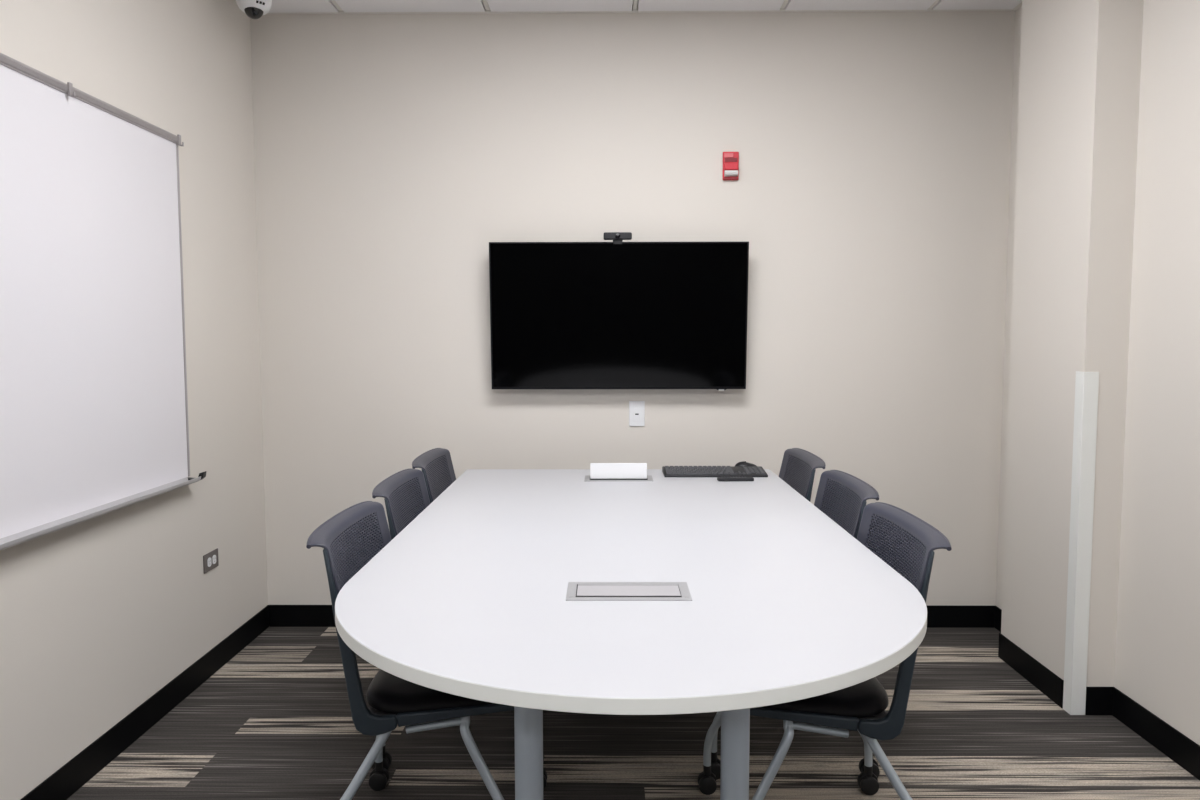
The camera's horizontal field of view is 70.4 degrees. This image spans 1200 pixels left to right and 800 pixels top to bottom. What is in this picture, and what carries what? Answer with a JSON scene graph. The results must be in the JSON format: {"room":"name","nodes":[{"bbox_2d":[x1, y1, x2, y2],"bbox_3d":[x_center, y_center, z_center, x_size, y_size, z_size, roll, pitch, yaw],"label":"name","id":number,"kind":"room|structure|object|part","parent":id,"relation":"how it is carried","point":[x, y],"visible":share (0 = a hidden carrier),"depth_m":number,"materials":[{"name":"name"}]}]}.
{"room":"conference room","nodes":[
{"label":"conference room","id":0,"kind":"room"},
{"bbox_2d":[0,0,267,799],"bbox_3d":[-1.546,-0.132,0.630,0.120,2.740,6.292,0,4,0],"label":"wall","id":1,"kind":"structure","parent":0,"point":[98,615],"depth_m":2.85,"materials":[{"name":"beige paint"}]},
{"bbox_2d":[0,53,205,550],"bbox_3d":[-1.441,-0.221,1.750,0.071,1.207,2.456,0,4,0],"label":"whiteboard","id":2,"kind":"object","parent":1,"relation":"attached to","point":[94,402],"visible":1,"depth_m":2.39,"materials":[{"name":"plastic"}]},
{"bbox_3d":[-1.467,-0.806,1.704,0.021,0.026,2.448,0,4,0],"label":"rail","id":3,"kind":"part","parent":2,"relation":"part of","materials":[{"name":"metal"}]},
{"bbox_2d":[0,476,200,550],"bbox_3d":[-1.445,0.369,1.785,0.062,0.025,2.428,0,4,0],"label":"marker tray","id":4,"kind":"object","parent":2,"relation":"on","point":[24,532],"depth_m":2.39,"materials":[{"name":"metal"}]},
{"bbox_3d":[-1.460,-0.308,2.965,0.014,1.160,0.012,0,4,0],"label":"trim","id":5,"kind":"part","parent":2,"relation":"part of","materials":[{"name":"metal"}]},
{"bbox_2d":[20,605,269,799],"bbox_3d":[-1.481,1.166,0.723,0.006,0.098,6.052,0,4,0],"label":"baseboard","id":6,"kind":"structure","parent":1,"relation":"attached to","point":[62,784],"depth_m":2.72,"materials":[{"name":"black plastic"}]},
{"bbox_2d":[203,548,218,573],"bbox_3d":[-1.461,0.604,3.194,0.008,0.068,0.114,0,4,0],"label":"wall outlet","id":7,"kind":"object","parent":1,"relation":"attached to","point":[210,560],"visible":1,"depth_m":3.19,"materials":[{"name":"metal"}]},
{"bbox_2d":[207,557,211,566],"bbox_3d":[-1.459,0.606,3.175,0.004,0.034,0.027,0,4,0],"label":"receptacle","id":8,"kind":"object","parent":7,"relation":"attached to","point":[209,559],"depth_m":3.17,"materials":[{"name":"white plastic"}]},
{"bbox_2d":[212,555,215,563],"bbox_3d":[-1.459,0.603,3.214,0.004,0.034,0.027,0,4,0],"label":"receptacle","id":9,"kind":"object","parent":7,"relation":"attached to","point":[213,556],"depth_m":3.21,"materials":[{"name":"white plastic"}]},
{"bbox_2d":[235,0,1021,13],"bbox_3d":[0.107,-1.398,0.526,3.189,0.004,6.052,0,4,0],"label":"trim","id":10,"kind":"structure","parent":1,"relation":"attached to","point":[1018,6],"depth_m":3.53,"materials":[{"name":"silver metal"}]},
{"bbox_2d":[331,0,939,10],"bbox_3d":[0.107,-1.406,0.525,3.189,0.011,6.052,0,4,0],"label":"trim","id":11,"kind":"structure","parent":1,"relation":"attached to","point":[635,2],"depth_m":3.47,"materials":[{"name":"silver metal"}]},
{"bbox_2d":[250,5,1014,605],"bbox_3d":[0.193,-0.355,3.694,3.309,2.740,0.120,0,4,0],"label":"wall","id":12,"kind":"structure","parent":0,"point":[869,198],"depth_m":3.61,"materials":[{"name":"beige paint"}]},
{"bbox_2d":[489,242,748,389],"bbox_3d":[0.078,-0.349,3.580,1.072,0.618,0.109,0,4,0],"label":"television","id":13,"kind":"object","parent":12,"relation":"attached to","point":[564,315],"visible":1,"depth_m":3.55,"materials":[{"name":"black"}]},
{"bbox_2d":[604,232,631,243],"bbox_3d":[0.073,-0.667,3.516,0.116,0.048,0.065,0,4,0],"label":"webcam","id":14,"kind":"object","parent":13,"relation":"attached to","point":[617,237],"visible":0.96,"depth_m":3.49,"materials":[{"name":"black plastic"}]},
{"bbox_2d":[269,605,994,627],"bbox_3d":[0.134,0.947,3.726,3.177,0.098,0.006,0,4,0],"label":"baseboard","id":15,"kind":"structure","parent":12,"relation":"attached to","point":[938,616],"depth_m":3.71,"materials":[{"name":"black plastic"}]},
{"bbox_2d":[629,401,644,425],"bbox_3d":[0.159,0.059,3.660,0.067,0.109,0.008,0,4,0],"label":"wall jack plate","id":16,"kind":"object","parent":12,"relation":"attached to","point":[636,408],"visible":1,"depth_m":3.66,"materials":[{"name":"white plastic"}]},
{"bbox_2d":[722,152,738,179],"bbox_3d":[0.550,-0.985,3.569,0.067,0.117,0.034,0,4,0],"label":"fire alarm","id":17,"kind":"object","parent":12,"relation":"attached to","point":[730,159],"visible":1,"depth_m":3.57,"materials":[{"name":"red plastic"}]},
{"bbox_3d":[0.541,-1.027,3.569,0.039,0.019,0.004,0,4,0],"label":"reflector panel","id":18,"kind":"part","parent":17,"relation":"part of","materials":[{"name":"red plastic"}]},
{"bbox_2d":[67,627,1199,799],"bbox_3d":[0.111,1.214,0.714,3.389,0.001,6.252,0,4,0],"label":"floor","id":19,"kind":"structure","parent":0,"point":[274,722],"depth_m":2.63,"materials":[{"name":"carpet"}]},
{"bbox_2d":[306,501,546,799],"bbox_3d":[-0.384,0.700,2.121,0.560,0.824,0.534,0,4,0],"label":"chair","id":20,"kind":"object","parent":19,"relation":"on","point":[352,537],"visible":0.6,"depth_m":1.92,"materials":[{"name":"grey plastic"}]},
{"bbox_3d":[-0.599,0.418,2.102,0.121,0.256,0.495,0,4,0],"label":"backrest","id":21,"kind":"part","parent":20,"relation":"part of","materials":[{"name":"grey plastic"}]},
{"bbox_3d":[-0.528,0.536,1.880,0.156,0.423,0.021,0,4,0],"label":"arm","id":22,"kind":"part","parent":20,"relation":"part of","materials":[{"name":"plastic"}]},
{"bbox_3d":[-0.549,0.888,1.918,0.176,0.335,0.078,0,4,0],"label":"leg","id":23,"kind":"part","parent":20,"relation":"part of","materials":[{"name":"silver metal"}]},
{"bbox_3d":[-0.544,0.856,2.355,0.186,0.335,0.031,2,4,21],"label":"leg","id":24,"kind":"part","parent":20,"relation":"part of","materials":[{"name":"silver metal"}]},
{"bbox_3d":[-0.488,0.700,2.122,0.075,0.024,0.437,0,4,0],"label":"seat","id":25,"kind":"part","parent":20,"relation":"part of","materials":[{"name":"black rubber"}]},
{"bbox_2d":[366,669,495,713],"bbox_3d":[-0.323,0.657,2.117,0.438,0.063,0.432,0,4,0],"label":"seat cushion","id":26,"kind":"object","parent":20,"relation":"on","point":[387,693],"depth_m":1.91,"materials":[{"name":"black fabric"}]},
{"bbox_3d":[-0.373,0.740,1.933,0.136,0.038,0.016,0,4,0],"label":"seat rail","id":27,"kind":"part","parent":20,"relation":"part of","materials":[{"name":"silver metal"}]},
{"bbox_3d":[-0.245,0.881,1.910,0.162,0.349,0.034,2,5,24],"label":"leg","id":28,"kind":"part","parent":20,"relation":"part of","materials":[{"name":"silver metal"}]},
{"bbox_2d":[412,448,455,502],"bbox_3d":[-0.403,0.618,3.251,0.560,0.824,0.534,0,4,0],"label":"chair","id":29,"kind":"object","parent":19,"relation":"on","point":[436,464],"visible":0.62,"depth_m":3.27,"materials":[{"name":"grey plastic"}]},
{"bbox_3d":[-0.547,0.455,3.010,0.156,0.423,0.021,0,4,0],"label":"arm","id":30,"kind":"part","parent":29,"relation":"part of","materials":[{"name":"plastic"}]},
{"bbox_2d":[372,468,543,769],"bbox_3d":[-0.396,0.658,2.703,0.560,0.824,0.534,0,4,0],"label":"chair","id":31,"kind":"object","parent":19,"relation":"on","point":[405,495],"visible":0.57,"depth_m":2.68,"materials":[{"name":"grey plastic"}]},
{"bbox_3d":[-0.541,0.494,2.462,0.156,0.423,0.021,0,4,0],"label":"arm","id":32,"kind":"part","parent":31,"relation":"part of","materials":[{"name":"plastic"}]},
{"bbox_3d":[-0.611,0.376,2.684,0.121,0.256,0.495,0,4,0],"label":"backrest","id":33,"kind":"part","parent":31,"relation":"part of","materials":[{"name":"grey plastic"}]},
{"bbox_2d":[335,469,926,799],"bbox_3d":[0.064,0.725,2.349,1.212,0.740,2.177,0,4,0],"label":"conference table","id":34,"kind":"object","parent":19,"relation":"on","point":[468,599],"visible":0.97,"depth_m":1.67,"materials":[{"name":"white laminate"}]},
{"bbox_3d":[-0.140,0.784,1.687,0.056,0.694,0.056,0,4,0],"label":"leg","id":35,"kind":"part","parent":34,"relation":"part of","materials":[{"name":"silver metal"}]},
{"bbox_2d":[584,463,652,480],"bbox_3d":[0.070,0.265,3.177,0.253,0.061,0.125,0,4,0],"label":"module","id":36,"kind":"object","parent":34,"relation":"on","point":[598,471],"visible":1,"depth_m":3.17,"materials":[{"name":"metal"}]},
{"bbox_3d":[0.070,0.293,3.179,0.253,0.002,0.125,0,4,0],"label":"frame","id":37,"kind":"part","parent":36,"relation":"part of","materials":[{"name":"metal"}]},
{"bbox_2d":[566,582,691,600],"bbox_3d":[0.058,0.395,1.760,0.253,0.003,0.125,0,4,0],"label":"module","id":38,"kind":"object","parent":34,"relation":"on","point":[576,591],"visible":1,"depth_m":1.75,"materials":[{"name":"metal"}]},
{"bbox_3d":[0.059,0.395,1.766,0.212,0.001,0.078,0,4,0],"label":"lid","id":39,"kind":"part","parent":38,"relation":"part of","materials":[{"name":"metal"}]},
{"bbox_2d":[662,466,767,476],"bbox_3d":[0.439,0.274,3.271,0.390,0.026,0.138,0,4,0],"label":"keyboard","id":40,"kind":"object","parent":34,"relation":"on","point":[668,471],"visible":1,"depth_m":3.24,"materials":[{"name":"black plastic"}]},
{"bbox_3d":[0.267,0.783,1.684,0.056,0.694,0.056,0,4,0],"label":"leg","id":41,"kind":"part","parent":34,"relation":"part of","materials":[{"name":"silver metal"}]},
{"bbox_2d":[717,477,753,480],"bbox_3d":[0.498,0.290,3.125,0.132,0.014,0.032,0,4,-2],"label":"remote control","id":42,"kind":"object","parent":34,"relation":"on","point":[718,478],"visible":1,"depth_m":3.11,"materials":[{"name":"black plastic"}]},
{"bbox_2d":[735,461,755,465],"bbox_3d":[0.579,0.261,3.368,0.100,0.036,0.060,0,4,0],"label":"computer mouse","id":43,"kind":"object","parent":34,"relation":"on","point":[743,463],"visible":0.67,"depth_m":3.35,"materials":[{"name":"black plastic"}]},
{"bbox_2d":[711,470,879,779],"bbox_3d":[0.535,0.659,2.665,0.560,0.824,0.534,0,4,0],"label":"chair","id":44,"kind":"object","parent":19,"relation":"on","point":[842,496],"visible":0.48,"depth_m":2.62,"materials":[{"name":"grey plastic"}]},
{"bbox_3d":[0.393,0.841,2.456,0.162,0.349,0.034,-2,4,-23],"label":"leg","id":45,"kind":"part","parent":44,"relation":"part of","materials":[{"name":"silver metal"}]},
{"bbox_3d":[0.749,0.377,2.643,0.121,0.256,0.495,0,4,0],"label":"backrest","id":46,"kind":"part","parent":44,"relation":"part of","materials":[{"name":"grey plastic"}]},
{"bbox_3d":[0.675,0.496,2.422,0.156,0.423,0.021,0,4,0],"label":"arm","id":47,"kind":"part","parent":44,"relation":"part of","materials":[{"name":"plastic"}]},
{"bbox_2d":[779,448,825,501],"bbox_3d":[0.535,0.618,3.239,0.560,0.824,0.534,0,4,0],"label":"chair","id":48,"kind":"object","parent":19,"relation":"on","point":[798,466],"visible":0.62,"depth_m":3.24,"materials":[{"name":"grey plastic"}]},
{"bbox_3d":[0.676,0.454,2.996,0.156,0.423,0.021,0,4,0],"label":"arm","id":49,"kind":"part","parent":48,"relation":"part of","materials":[{"name":"plastic"}]},
{"bbox_2d":[697,502,951,799],"bbox_3d":[0.503,0.700,2.098,0.560,0.824,0.534,0,4,0],"label":"chair","id":50,"kind":"object","parent":19,"relation":"on","point":[907,543],"visible":0.56,"depth_m":1.90,"materials":[{"name":"grey plastic"}]},
{"bbox_3d":[0.365,0.850,2.333,0.162,0.349,0.034,2,5,24],"label":"leg","id":51,"kind":"part","parent":50,"relation":"part of","materials":[{"name":"silver metal"}]},
{"bbox_3d":[0.361,0.882,1.889,0.162,0.349,0.034,-2,4,-23],"label":"leg","id":52,"kind":"part","parent":50,"relation":"part of","materials":[{"name":"silver metal"}]},
{"bbox_3d":[0.490,0.740,1.910,0.136,0.038,0.016,0,4,0],"label":"seat rail","id":53,"kind":"part","parent":50,"relation":"part of","materials":[{"name":"silver metal"}]},
{"bbox_2d":[760,677,888,717],"bbox_3d":[0.442,0.658,2.095,0.438,0.063,0.432,0,4,0],"label":"seat cushion","id":54,"kind":"object","parent":50,"relation":"on","point":[868,698],"depth_m":1.89,"materials":[{"name":"black fabric"}]},
{"bbox_3d":[0.668,0.856,2.329,0.186,0.335,0.031,-2,4,-20],"label":"leg","id":55,"kind":"part","parent":50,"relation":"part of","materials":[{"name":"silver metal"}]},
{"bbox_3d":[0.608,0.700,2.097,0.075,0.024,0.437,0,4,0],"label":"seat","id":56,"kind":"part","parent":50,"relation":"part of","materials":[{"name":"black rubber"}]},
{"bbox_3d":[0.714,0.424,2.076,0.075,0.218,0.411,0,4,0],"label":"panel","id":57,"kind":"part","parent":50,"relation":"part of","materials":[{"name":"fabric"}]},
{"bbox_3d":[0.664,0.888,1.889,0.186,0.335,0.031,2,4,21],"label":"leg","id":58,"kind":"part","parent":50,"relation":"part of","materials":[{"name":"silver metal"}]},
{"bbox_3d":[0.644,0.536,1.855,0.156,0.423,0.021,0,4,0],"label":"arm","id":59,"kind":"part","parent":50,"relation":"part of","materials":[{"name":"plastic"}]},
{"bbox_3d":[0.718,0.418,2.076,0.121,0.256,0.495,0,4,0],"label":"backrest","id":60,"kind":"part","parent":50,"relation":"part of","materials":[{"name":"grey plastic"}]},
{"bbox_2d":[268,0,1021,12],"bbox_3d":[0.107,-1.447,0.522,3.429,0.104,6.292,0,4,0],"label":"ceiling","id":61,"kind":"structure","parent":0,"point":[278,6],"depth_m":3.46,"materials":[{"name":"tile"}]},
{"bbox_2d":[236,0,271,18],"bbox_3d":[-1.314,-1.518,3.225,0.132,0.148,0.132,0,4,0],"label":"security camera","id":62,"kind":"object","parent":61,"relation":"attached to","point":[254,9],"visible":1,"depth_m":3.19,"materials":[{"name":"white plastic"}]},
{"bbox_2d":[1001,0,1143,708],"bbox_3d":[1.652,-0.258,3.018,0.140,2.640,0.515,0,4,0],"label":"wall column","id":63,"kind":"structure","parent":0,"point":[1080,60],"depth_m":2.88,"materials":[{"name":"beige paint"}]},
{"bbox_2d":[998,633,1113,714],"bbox_3d":[1.651,0.990,3.108,0.146,0.098,0.527,0,4,0],"label":"baseboard","id":64,"kind":"structure","parent":63,"relation":"attached to","point":[1099,700],"depth_m":3.01,"materials":[{"name":"black plastic"}]},
{"bbox_2d":[1063,371,1098,714],"bbox_3d":[1.603,0.481,2.835,0.050,1.152,0.050,0,4,0],"label":"guard","id":65,"kind":"object","parent":63,"relation":"attached to","point":[1086,383],"visible":1,"depth_m":2.82,"materials":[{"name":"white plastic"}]},
{"bbox_2d":[996,0,1199,744],"bbox_3d":[1.762,-0.130,0.544,0.120,2.740,6.172,0,4,0],"label":"wall","id":66,"kind":"structure","parent":0,"point":[1157,655],"depth_m":2.61,"materials":[{"name":"beige paint"}]},
{"bbox_2d":[994,606,1199,779],"bbox_3d":[1.702,1.164,0.698,0.006,0.098,6.052,0,4,0],"label":"baseboard","id":67,"kind":"structure","parent":66,"relation":"attached to","point":[1175,745],"depth_m":2.62,"materials":[{"name":"black plastic"}]}
]}

